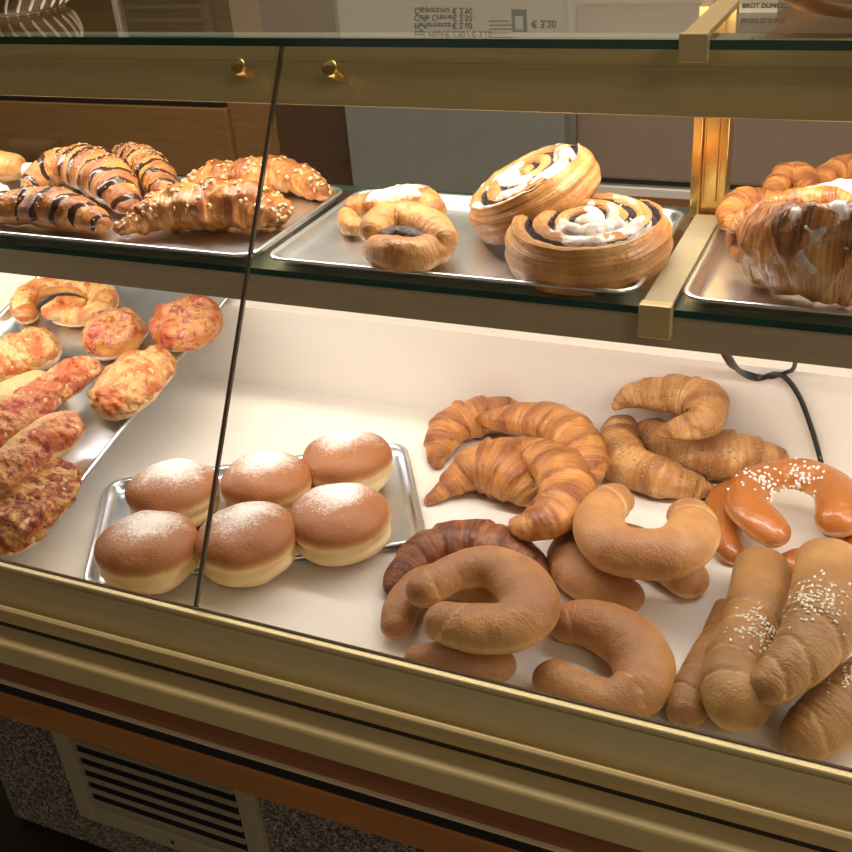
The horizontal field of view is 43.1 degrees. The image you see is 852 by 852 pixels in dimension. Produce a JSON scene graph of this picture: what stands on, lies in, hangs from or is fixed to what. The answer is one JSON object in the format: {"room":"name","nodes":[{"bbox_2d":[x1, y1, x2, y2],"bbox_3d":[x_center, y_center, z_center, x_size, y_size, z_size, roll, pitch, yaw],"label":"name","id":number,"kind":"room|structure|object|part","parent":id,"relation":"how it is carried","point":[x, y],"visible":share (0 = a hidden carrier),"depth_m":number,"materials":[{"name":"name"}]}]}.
{"room":"food shop","nodes":[
{"label":"food shop","id":0,"kind":"room"},
{"bbox_2d":[0,779,113,851],"bbox_3d":[-0.742,1.714,0.168,5.800,0.050,6.400,9,33,22],"label":"floor","id":1,"kind":"structure","parent":0,"point":[17,834],"depth_m":1.84,"materials":[{"name":"tile"}]},
{"bbox_2d":[0,0,292,254],"bbox_3d":[-0.854,-0.520,2.648,1.475,1.330,0.440,9,33,22],"label":"cabinet","id":2,"kind":"object","parent":1,"relation":"on","point":[189,134],"visible":0.24,"depth_m":2.13,"materials":[{"name":"brown wood"}]},
{"bbox_3d":[-1.001,-0.853,2.241,1.322,0.314,0.014,9,33,22],"label":"cabinet door","id":3,"kind":"part","parent":2,"relation":"part of","materials":[{"name":"brown wood"}]},
{"bbox_3d":[-0.973,-0.535,2.426,1.322,0.397,0.014,9,33,22],"label":"cabinet door","id":4,"kind":"part","parent":2,"relation":"part of","materials":[{"name":"brown wood"}]},
{"bbox_2d":[259,0,353,235],"bbox_3d":[-0.097,-0.418,2.330,0.174,1.360,0.430,9,33,22],"label":"wooden pillar","id":5,"kind":"structure","parent":1,"relation":"on","point":[316,136],"depth_m":2.02,"materials":[{"name":"brown wood"}]},
{"bbox_2d":[0,0,851,851],"bbox_3d":[-0.123,0.237,1.236,2.600,1.306,0.589,9,33,22],"label":"display case","id":6,"kind":"object","parent":1,"relation":"on","point":[130,722],"visible":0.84,"depth_m":0.93,"materials":[{"name":"beige laminate"}]},
{"bbox_2d":[0,276,228,554],"bbox_3d":[-0.440,-0.041,1.223,0.295,0.114,0.424,9,33,22],"label":"baking tray","id":7,"kind":"object","parent":6,"relation":"on","point":[100,434],"visible":0.19,"depth_m":1.27,"materials":[{"name":"metal"}]},
{"bbox_2d":[0,370,43,401],"bbox_3d":[-0.455,-0.032,1.192,0.092,0.044,0.049,-19,33,-22],"label":"bread piece","id":8,"kind":"object","parent":7,"relation":"on","point":[7,387],"visible":0.23,"depth_m":1.18,"materials":[{"name":"yellow food"}]},
{"bbox_2d":[0,326,61,382],"bbox_3d":[-0.473,-0.079,1.238,0.109,0.058,0.079,-12,31,-12],"label":"flatbread","id":9,"kind":"object","parent":7,"relation":"on","point":[32,348],"visible":0.91,"depth_m":1.22,"materials":[{"name":"orange food"}]},
{"bbox_2d":[0,458,82,555],"bbox_3d":[-0.387,0.076,1.061,0.080,0.055,0.121,9,33,22],"label":"stick","id":10,"kind":"object","parent":7,"relation":"on","point":[29,510],"visible":0.92,"depth_m":1.04,"materials":[{"name":"brown food"}]},
{"bbox_2d":[0,411,85,495],"bbox_3d":[-0.398,0.029,1.089,0.056,0.060,0.123,17,37,33],"label":"baguette","id":11,"kind":"object","parent":7,"relation":"on","point":[52,436],"visible":0.92,"depth_m":1.07,"materials":[{"name":"orange food"}]},
{"bbox_2d":[0,355,101,447],"bbox_3d":[-0.412,-0.027,1.155,0.052,0.059,0.155,19,38,35],"label":"baguette","id":12,"kind":"object","parent":7,"relation":"on","point":[42,396],"visible":0.94,"depth_m":1.14,"materials":[{"name":"orange food"}]},
{"bbox_2d":[9,277,118,326],"bbox_3d":[-0.446,-0.158,1.337,0.155,0.042,0.098,9,33,22],"label":"pastry","id":13,"kind":"object","parent":7,"relation":"on","point":[66,311],"visible":0.92,"depth_m":1.32,"materials":[{"name":"orange food"}]},
{"bbox_2d":[82,307,148,360],"bbox_3d":[-0.362,-0.109,1.250,0.078,0.051,0.074,9,33,22],"label":"bun","id":14,"kind":"object","parent":7,"relation":"on","point":[111,332],"visible":0.98,"depth_m":1.23,"materials":[{"name":"orange food"}]},
{"bbox_2d":[87,344,176,420],"bbox_3d":[-0.321,-0.047,1.176,0.079,0.056,0.103,9,33,22],"label":"bread roll","id":15,"kind":"object","parent":7,"relation":"on","point":[128,385],"visible":1,"depth_m":1.15,"materials":[{"name":"orange food"}]},
{"bbox_2d":[148,294,223,352],"bbox_3d":[-0.274,-0.119,1.238,0.087,0.052,0.083,9,33,22],"label":"bun","id":16,"kind":"object","parent":7,"relation":"on","point":[186,324],"visible":0.98,"depth_m":1.22,"materials":[{"name":"orange food"}]},
{"bbox_2d":[0,57,272,607],"bbox_3d":[-0.775,-0.175,1.165,1.346,0.398,0.256,9,33,22],"label":"glass pane","id":17,"kind":"object","parent":6,"relation":"attached to","point":[239,67],"visible":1,"depth_m":0.92,"materials":[{"name":"clear glass"}]},
{"bbox_3d":[-0.154,-0.301,0.909,0.014,0.019,0.021,9,33,22],"label":"clamp knob","id":18,"kind":"part","parent":17,"relation":"part of","materials":[{"name":"gold metal"}]},
{"bbox_2d":[51,731,269,851],"bbox_3d":[-0.406,0.518,1.607,0.364,0.322,0.012,9,33,22],"label":"vent grille","id":19,"kind":"object","parent":6,"relation":"attached to","point":[179,811],"depth_m":1.64,"materials":[{"name":"beige metal"}]},
{"bbox_2d":[84,443,424,584],"bbox_3d":[-0.170,0.087,1.085,0.323,0.011,0.186,-7,30,-4],"label":"baking tray","id":20,"kind":"object","parent":6,"relation":"on","point":[400,492],"visible":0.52,"depth_m":1.10,"materials":[{"name":"metal"}]},
{"bbox_2d":[94,510,197,594],"bbox_3d":[-0.257,0.117,0.999,0.098,0.057,0.093,9,33,22],"label":"doughnut","id":21,"kind":"object","parent":20,"relation":"on","point":[148,552],"visible":0.98,"depth_m":0.97,"materials":[{"name":"brown food"}]},
{"bbox_2d":[125,458,219,527],"bbox_3d":[-0.252,0.070,1.079,0.092,0.059,0.091,9,33,22],"label":"doughnut","id":22,"kind":"object","parent":20,"relation":"on","point":[182,486],"visible":0.66,"depth_m":1.05,"materials":[{"name":"brown food"}]},
{"bbox_2d":[194,501,297,587],"bbox_3d":[-0.166,0.109,0.998,0.097,0.059,0.094,9,33,22],"label":"doughnut","id":23,"kind":"object","parent":20,"relation":"on","point":[250,544],"visible":0.99,"depth_m":0.97,"materials":[{"name":"brown food"}]},
{"bbox_2d":[220,450,311,511],"bbox_3d":[-0.159,0.061,1.081,0.093,0.058,0.090,9,33,22],"label":"doughnut","id":24,"kind":"object","parent":20,"relation":"on","point":[280,478],"visible":0.68,"depth_m":1.05,"materials":[{"name":"brown food"}]},
{"bbox_2d":[289,483,390,566],"bbox_3d":[-0.081,0.093,1.014,0.097,0.058,0.095,9,33,22],"label":"doughnut","id":25,"kind":"object","parent":20,"relation":"on","point":[338,524],"visible":0.99,"depth_m":0.98,"materials":[{"name":"brown food"}]},
{"bbox_2d":[302,430,392,491],"bbox_3d":[-0.080,0.041,1.105,0.093,0.059,0.090,9,33,22],"label":"doughnut","id":26,"kind":"object","parent":20,"relation":"on","point":[365,458],"visible":0.69,"depth_m":1.07,"materials":[{"name":"brown food"}]},
{"bbox_3d":[-0.231,0.273,0.990,2.600,0.034,0.072,9,33,22],"label":"wood rail","id":27,"kind":"part","parent":6,"relation":"part of","materials":[{"name":"brown wood"}]},
{"bbox_3d":[-0.238,0.251,0.966,2.600,0.002,0.052,9,33,22],"label":"metal trim","id":28,"kind":"part","parent":6,"relation":"part of","materials":[{"name":"gold metal"}]},
{"bbox_2d":[0,37,678,48],"bbox_3d":[-0.107,-0.298,0.846,0.614,0.007,0.031,9,33,22],"label":"glass","id":29,"kind":"object","parent":6,"relation":"on","point":[179,41],"depth_m":0.84,"materials":[{"name":"glass"}]},
{"bbox_2d":[0,0,68,16],"bbox_3d":[-0.416,-0.452,1.093,0.110,0.059,0.110,-9,30,-6],"label":"basket","id":30,"kind":"object","parent":29,"relation":"on","point":[8,8],"visible":1,"depth_m":1.07,"materials":[{"name":"brown wood"}]},
{"bbox_2d":[0,175,851,368],"bbox_3d":[-0.138,-0.183,1.046,2.600,0.041,0.236,9,33,22],"label":"glass shelf","id":31,"kind":"object","parent":6,"relation":"attached to","point":[662,316],"visible":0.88,"depth_m":0.88,"materials":[{"name":"clear glass"}]},
{"bbox_2d":[0,176,342,260],"bbox_3d":[-0.307,-0.220,1.096,0.420,0.010,0.192,9,33,22],"label":"baking tray","id":32,"kind":"object","parent":31,"relation":"on","point":[232,243],"visible":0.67,"depth_m":1.02,"materials":[{"name":"metal"}]},
{"bbox_2d":[0,184,8,190],"bbox_3d":[-0.485,-0.260,1.168,0.037,0.029,0.100,-28,37,-34],"label":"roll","id":33,"kind":"object","parent":32,"relation":"on","point":[2,187],"visible":0.26,"depth_m":1.14,"materials":[{"name":"food"}]},
{"bbox_2d":[0,150,31,180],"bbox_3d":[-0.483,-0.296,1.218,0.110,0.032,0.041,19,38,35],"label":"roll","id":34,"kind":"object","parent":32,"relation":"on","point":[13,166],"visible":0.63,"depth_m":1.20,"materials":[{"name":"orange food"}]},
{"bbox_2d":[0,185,112,233],"bbox_3d":[-0.395,-0.220,1.075,0.205,0.041,0.054,12,34,27],"label":"croissant","id":35,"kind":"object","parent":32,"relation":"on","point":[49,207],"visible":1,"depth_m":1.04,"materials":[{"name":"brown food"}]},
{"bbox_2d":[21,143,141,214],"bbox_3d":[-0.348,-0.266,1.135,0.198,0.050,0.084,18,37,34],"label":"croissant","id":36,"kind":"object","parent":32,"relation":"on","point":[102,175],"visible":0.91,"depth_m":1.11,"materials":[{"name":"brown food"}]},
{"bbox_2d":[111,142,177,192],"bbox_3d":[-0.309,-0.289,1.185,0.043,0.038,0.216,-17,32,-20],"label":"croissant","id":37,"kind":"object","parent":32,"relation":"on","point":[152,169],"visible":0.81,"depth_m":1.14,"materials":[{"name":"brown food"}]},
{"bbox_2d":[112,176,293,235],"bbox_3d":[-0.209,-0.209,1.022,0.176,0.055,0.064,2,31,12],"label":"croissant","id":38,"kind":"object","parent":32,"relation":"on","point":[214,204],"visible":0.98,"depth_m":1.00,"materials":[{"name":"brown food"}]},
{"bbox_2d":[181,155,331,200],"bbox_3d":[-0.169,-0.260,1.115,0.171,0.038,0.062,6,32,18],"label":"croissant","id":39,"kind":"object","parent":32,"relation":"on","point":[284,174],"visible":0.75,"depth_m":1.10,"materials":[{"name":"brown food"}]},
{"bbox_2d":[270,189,684,297],"bbox_3d":[0.046,-0.166,0.949,0.329,0.010,0.192,9,33,22],"label":"baking tray","id":40,"kind":"object","parent":31,"relation":"on","point":[321,244],"visible":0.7,"depth_m":0.94,"materials":[{"name":"metal"}]},
{"bbox_2d":[337,184,446,235],"bbox_3d":[-0.034,-0.203,0.999,0.101,0.033,0.061,-9,30,-7],"label":"pastry","id":41,"kind":"object","parent":40,"relation":"on","point":[348,219],"visible":0.69,"depth_m":0.99,"materials":[{"name":"brown food"}]},
{"bbox_2d":[358,201,457,273],"bbox_3d":[-0.019,-0.161,0.918,0.079,0.039,0.105,-19,33,-23],"label":"pastry","id":42,"kind":"object","parent":40,"relation":"on","point":[403,236],"visible":1,"depth_m":0.89,"materials":[{"name":"brown food"}]},
{"bbox_2d":[469,143,600,244],"bbox_3d":[0.094,-0.204,0.936,0.117,0.078,0.119,9,33,22],"label":"bun","id":43,"kind":"object","parent":40,"relation":"on","point":[557,177],"visible":0.98,"depth_m":0.90,"materials":[{"name":"brown food"}]},
{"bbox_2d":[504,193,673,295],"bbox_3d":[0.131,-0.152,0.877,0.136,0.047,0.136,9,33,22],"label":"bun","id":44,"kind":"object","parent":40,"relation":"on","point":[609,240],"visible":0.98,"depth_m":0.84,"materials":[{"name":"brown food"}]},
{"bbox_2d":[683,226,851,320],"bbox_3d":[0.392,-0.112,0.805,0.366,0.010,0.192,9,33,22],"label":"baking tray","id":45,"kind":"object","parent":31,"relation":"on","point":[717,281],"visible":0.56,"depth_m":0.81,"materials":[{"name":"metal"}]},
{"bbox_2d":[715,153,851,230],"bbox_3d":[0.320,-0.198,0.909,0.131,0.060,0.145,11,34,25],"label":"pastry","id":46,"kind":"object","parent":45,"relation":"on","point":[837,171],"visible":0.45,"depth_m":0.92,"materials":[{"name":"brown food"}]},
{"bbox_2d":[726,185,851,306],"bbox_3d":[0.281,-0.138,0.795,0.095,0.077,0.121,-3,30,3],"label":"croissant","id":47,"kind":"object","parent":45,"relation":"on","point":[792,241],"visible":1,"depth_m":0.77,"materials":[{"name":"brown food"}]},
{"bbox_2d":[721,354,823,462],"bbox_3d":[0.306,-0.033,0.962,0.094,0.251,0.195,13,35,28],"label":"power cable","id":48,"kind":"object","parent":31,"relation":"hanging from","point":[729,360],"visible":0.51,"depth_m":1.05,"materials":[{"name":"black rubber"}]},
{"bbox_2d":[0,32,851,39],"bbox_3d":[-0.154,-0.344,0.948,2.600,0.002,0.016,9,33,22],"label":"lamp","id":49,"kind":"object","parent":6,"relation":"on","point":[416,35],"depth_m":0.88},
{"bbox_3d":[-0.243,0.173,0.926,2.600,0.034,0.015,9,33,22],"label":"rail","id":50,"kind":"part","parent":6,"relation":"part of","materials":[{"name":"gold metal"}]},
{"bbox_2d":[380,563,497,638],"bbox_3d":[0.009,0.144,0.938,0.115,0.030,0.068,-15,31,-16],"label":"roll","id":51,"kind":"object","parent":6,"relation":"on","point":[399,616],"visible":0.47,"depth_m":0.92,"materials":[{"name":"brown food"}]},
{"bbox_2d":[405,545,560,654],"bbox_3d":[0.048,0.138,0.878,0.115,0.039,0.129,-13,31,-13],"label":"roll","id":52,"kind":"object","parent":51,"relation":"on","point":[527,609],"visible":1,"depth_m":0.85,"materials":[{"name":"brown food"}]},
{"bbox_2d":[404,642,516,681],"bbox_3d":[0.026,0.189,0.865,0.093,0.027,0.037,2,31,12],"label":"roll","id":53,"kind":"object","parent":6,"relation":"on","point":[501,668],"visible":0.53,"depth_m":0.85,"materials":[{"name":"brown food"}]},
{"bbox_2d":[382,519,550,594],"bbox_3d":[0.036,0.113,0.978,0.150,0.043,0.078,-3,30,3],"label":"croissant","id":54,"kind":"object","parent":6,"relation":"on","point":[427,546],"visible":0.44,"depth_m":0.97,"materials":[{"name":"brown food"}]},
{"bbox_2d":[423,395,516,468],"bbox_3d":[0.048,-0.005,1.180,0.144,0.044,0.065,-23,35,-28],"label":"croissant","id":55,"kind":"object","parent":6,"relation":"on","point":[456,424],"visible":0.75,"depth_m":1.16,"materials":[{"name":"brown food"}]},
{"bbox_2d":[424,437,537,507],"bbox_3d":[0.069,0.042,1.080,0.133,0.058,0.080,5,31,16],"label":"croissant","id":56,"kind":"object","parent":6,"relation":"on","point":[495,468],"visible":0.74,"depth_m":1.06,"materials":[{"name":"brown food"}]},
{"bbox_2d":[508,436,596,541],"bbox_3d":[0.120,0.046,1.015,0.080,0.043,0.179,0,30,8],"label":"croissant","id":57,"kind":"object","parent":56,"relation":"on","point":[563,478],"visible":0.91,"depth_m":0.97,"materials":[{"name":"brown food"}]},
{"bbox_2d":[193,46,851,769],"bbox_3d":[0.414,0.003,0.671,1.254,0.407,0.264,9,33,22],"label":"glass pane","id":58,"kind":"object","parent":6,"relation":"attached to","point":[330,69],"visible":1,"depth_m":0.91,"materials":[{"name":"clear glass"}]},
{"bbox_3d":[-0.075,-0.289,0.876,0.014,0.019,0.021,9,33,22],"label":"clamp knob","id":59,"kind":"part","parent":58,"relation":"part of","materials":[{"name":"gold metal"}]},
{"bbox_2d":[475,401,608,484],"bbox_3d":[0.129,0.002,1.104,0.072,0.044,0.189,-22,34,-27],"label":"croissant","id":60,"kind":"object","parent":6,"relation":"on","point":[568,427],"visible":0.73,"depth_m":1.09,"materials":[{"name":"brown food"}]},
{"bbox_2d":[532,599,675,717],"bbox_3d":[0.140,0.182,0.848,0.115,0.040,0.122,9,33,22],"label":"roll","id":61,"kind":"object","parent":6,"relation":"on","point":[641,660],"visible":0.86,"depth_m":0.83,"materials":[{"name":"brown food"}]},
{"bbox_2d":[547,522,709,611],"bbox_3d":[0.172,0.119,0.954,0.126,0.037,0.116,-12,31,-12],"label":"roll","id":62,"kind":"object","parent":6,"relation":"on","point":[571,571],"visible":0.46,"depth_m":0.92,"materials":[{"name":"brown food"}]},
{"bbox_2d":[573,483,720,580],"bbox_3d":[0.187,0.088,0.923,0.126,0.040,0.121,9,33,22],"label":"roll","id":63,"kind":"object","parent":62,"relation":"on","point":[690,537],"visible":1,"depth_m":0.89,"materials":[{"name":"brown food"}]},
{"bbox_2d":[599,415,713,498],"bbox_3d":[0.213,0.021,1.106,0.094,0.048,0.180,-12,31,-13],"label":"croissant","id":64,"kind":"object","parent":6,"relation":"on","point":[641,470],"visible":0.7,"depth_m":1.05,"materials":[{"name":"brown food"}]},
{"bbox_2d":[666,598,725,727],"bbox_3d":[0.224,0.181,0.849,0.036,0.027,0.152,13,34,28],"label":"roll","id":65,"kind":"object","parent":6,"relation":"on","point":[684,704],"visible":0.62,"depth_m":0.81,"materials":[{"name":"brown food"}]},
{"bbox_2d":[637,418,788,480],"bbox_3d":[0.278,0.018,1.095,0.164,0.053,0.082,14,35,30],"label":"croissant","id":66,"kind":"object","parent":6,"relation":"on","point":[721,456],"visible":0.68,"depth_m":1.06,"materials":[{"name":"brown food"}]},
{"bbox_2d":[611,374,729,440],"bbox_3d":[0.246,-0.026,1.072,0.079,0.046,0.122,-25,36,-31],"label":"croissant","id":67,"kind":"object","parent":66,"relation":"on","point":[701,406],"visible":1,"depth_m":1.05,"materials":[{"name":"brown food"}]},
{"bbox_3d":[0.248,-0.269,0.927,0.030,0.180,0.025,9,33,22],"label":"shelf post","id":68,"kind":"part","parent":6,"relation":"part of","materials":[{"name":"gold metal"}]},
{"bbox_2d":[705,480,744,564],"bbox_3d":[0.279,0.084,1.008,0.038,0.027,0.124,3,31,13],"label":"roll","id":69,"kind":"object","parent":6,"relation":"on","point":[731,544],"visible":0.43,"depth_m":0.97,"materials":[{"name":"orange food"}]},
{"bbox_2d":[698,546,791,731],"bbox_3d":[0.255,0.160,0.847,0.057,0.042,0.208,9,33,22],"label":"roll","id":70,"kind":"object","parent":6,"relation":"on","point":[754,604],"visible":0.83,"depth_m":0.82,"materials":[{"name":"brown food"}]},
{"bbox_2d":[749,537,851,705],"bbox_3d":[0.298,0.143,0.818,0.064,0.045,0.186,12,34,27],"label":"roll","id":71,"kind":"object","parent":70,"relation":"on","point":[813,637],"visible":1,"depth_m":0.79,"materials":[{"name":"brown food"}]},
{"bbox_2d":[710,40,851,50],"bbox_3d":[0.230,-0.246,0.705,0.092,0.007,0.031,9,33,22],"label":"glass","id":72,"kind":"object","parent":6,"relation":"on","point":[826,45],"depth_m":0.72,"materials":[{"name":"glass"}]},
{"bbox_2d":[678,0,739,62],"bbox_3d":[0.232,-0.318,0.831,0.020,0.019,0.253,9,33,22],"label":"bracket","id":73,"kind":"object","parent":72,"relation":"attached to","point":[694,43],"visible":0.98,"depth_m":0.74,"materials":[{"name":"gold metal"}]},
{"bbox_2d":[739,0,786,12],"bbox_3d":[0.249,-0.320,0.792,0.034,0.030,0.002,9,33,22],"label":"price tag","id":74,"kind":"object","parent":72,"relation":"on","point":[745,6],"visible":1,"depth_m":0.80,"materials":[{"name":"paper"}]},
{"bbox_2d":[784,0,851,18],"bbox_3d":[0.351,-0.325,0.791,0.210,0.025,0.210,9,33,22],"label":"wooden board","id":75,"kind":"object","parent":72,"relation":"on","point":[832,8],"visible":1,"depth_m":0.75,"materials":[{"name":"brown wood"}]},
{"bbox_2d":[724,457,851,547],"bbox_3d":[0.331,0.064,0.977,0.123,0.033,0.115,-7,30,-3],"label":"croissant","id":76,"kind":"object","parent":6,"relation":"on","point":[748,496],"visible":1,"depth_m":0.96,"materials":[{"name":"orange food"}]},
{"bbox_2d":[782,548,798,576],"bbox_3d":[0.328,0.119,0.946,0.044,0.021,0.028,-11,31,-10],"label":"roll","id":77,"kind":"object","parent":6,"relation":"on","point":[789,555],"visible":0.14,"depth_m":0.94,"materials":[{"name":"orange food"}]},
{"bbox_2d":[779,656,851,760],"bbox_3d":[0.314,0.199,0.792,0.141,0.040,0.051,-25,36,-30],"label":"roll","id":78,"kind":"object","parent":6,"relation":"on","point":[818,726],"visible":0.86,"depth_m":0.76,"materials":[{"name":"brown food"}]},
{"bbox_2d":[824,533,842,539],"bbox_3d":[0.383,0.082,0.981,0.055,0.044,0.054,9,33,22],"label":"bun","id":79,"kind":"object","parent":6,"relation":"on","point":[830,536],"visible":0.05,"depth_m":0.97,"materials":[{"name":"brown food"}]},
{"bbox_2d":[842,535,851,544],"bbox_3d":[0.391,0.101,0.952,0.046,0.033,0.093,9,33,22],"label":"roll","id":80,"kind":"object","parent":6,"relation":"on","point":[848,539],"visible":0.1,"depth_m":0.94,"materials":[{"name":"orange food"}]},
{"bbox_2d":[333,0,569,193],"bbox_3d":[0.070,-0.273,2.013,0.408,1.400,0.030,9,33,22],"label":"panel","id":81,"kind":"object","parent":1,"relation":"on","point":[445,150],"visible":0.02,"depth_m":1.84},
{"bbox_2d":[594,182,732,293],"bbox_3d":[1.168,-0.019,1.921,1.735,0.888,0.445,9,33,22],"label":"countertop","id":82,"kind":"structure","parent":1,"relation":"on","point":[660,195],"depth_m":1.81,"materials":[{"name":"beige laminate"}]},
{"bbox_2d":[594,182,732,199],"bbox_3d":[1.134,-0.396,1.702,1.735,0.014,0.445,9,33,22],"label":"countertop","id":83,"kind":"structure","parent":82,"relation":"on","point":[672,192],"depth_m":1.81,"materials":[{"name":"beige laminate"}]},
{"bbox_3d":[0.483,-0.053,1.979,0.420,0.754,0.017,9,33,22],"label":"cabinet door","id":84,"kind":"part","parent":82,"relation":"part of","materials":[{"name":"metal"}]},
{"bbox_2d":[572,0,851,189],"bbox_3d":[0.810,-0.561,1.710,1.090,0.311,0.360,9,33,22],"label":"panel","id":85,"kind":"object","parent":82,"relation":"on","point":[627,149],"visible":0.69,"depth_m":1.71,"materials":[{"name":"ceramic"}]},
{"bbox_3d":[0.799,-0.687,1.637,1.090,0.019,0.360,9,33,22],"label":"lid","id":86,"kind":"part","parent":85,"relation":"part of","materials":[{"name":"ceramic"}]},
{"bbox_2d":[568,0,577,144],"bbox_3d":[0.451,-1.054,2.004,5.800,2.700,0.100,9,33,22],"label":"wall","id":87,"kind":"structure","parent":0,"point":[571,7],"depth_m":2.18,"materials":[{"name":"beige paint"}]}
]}

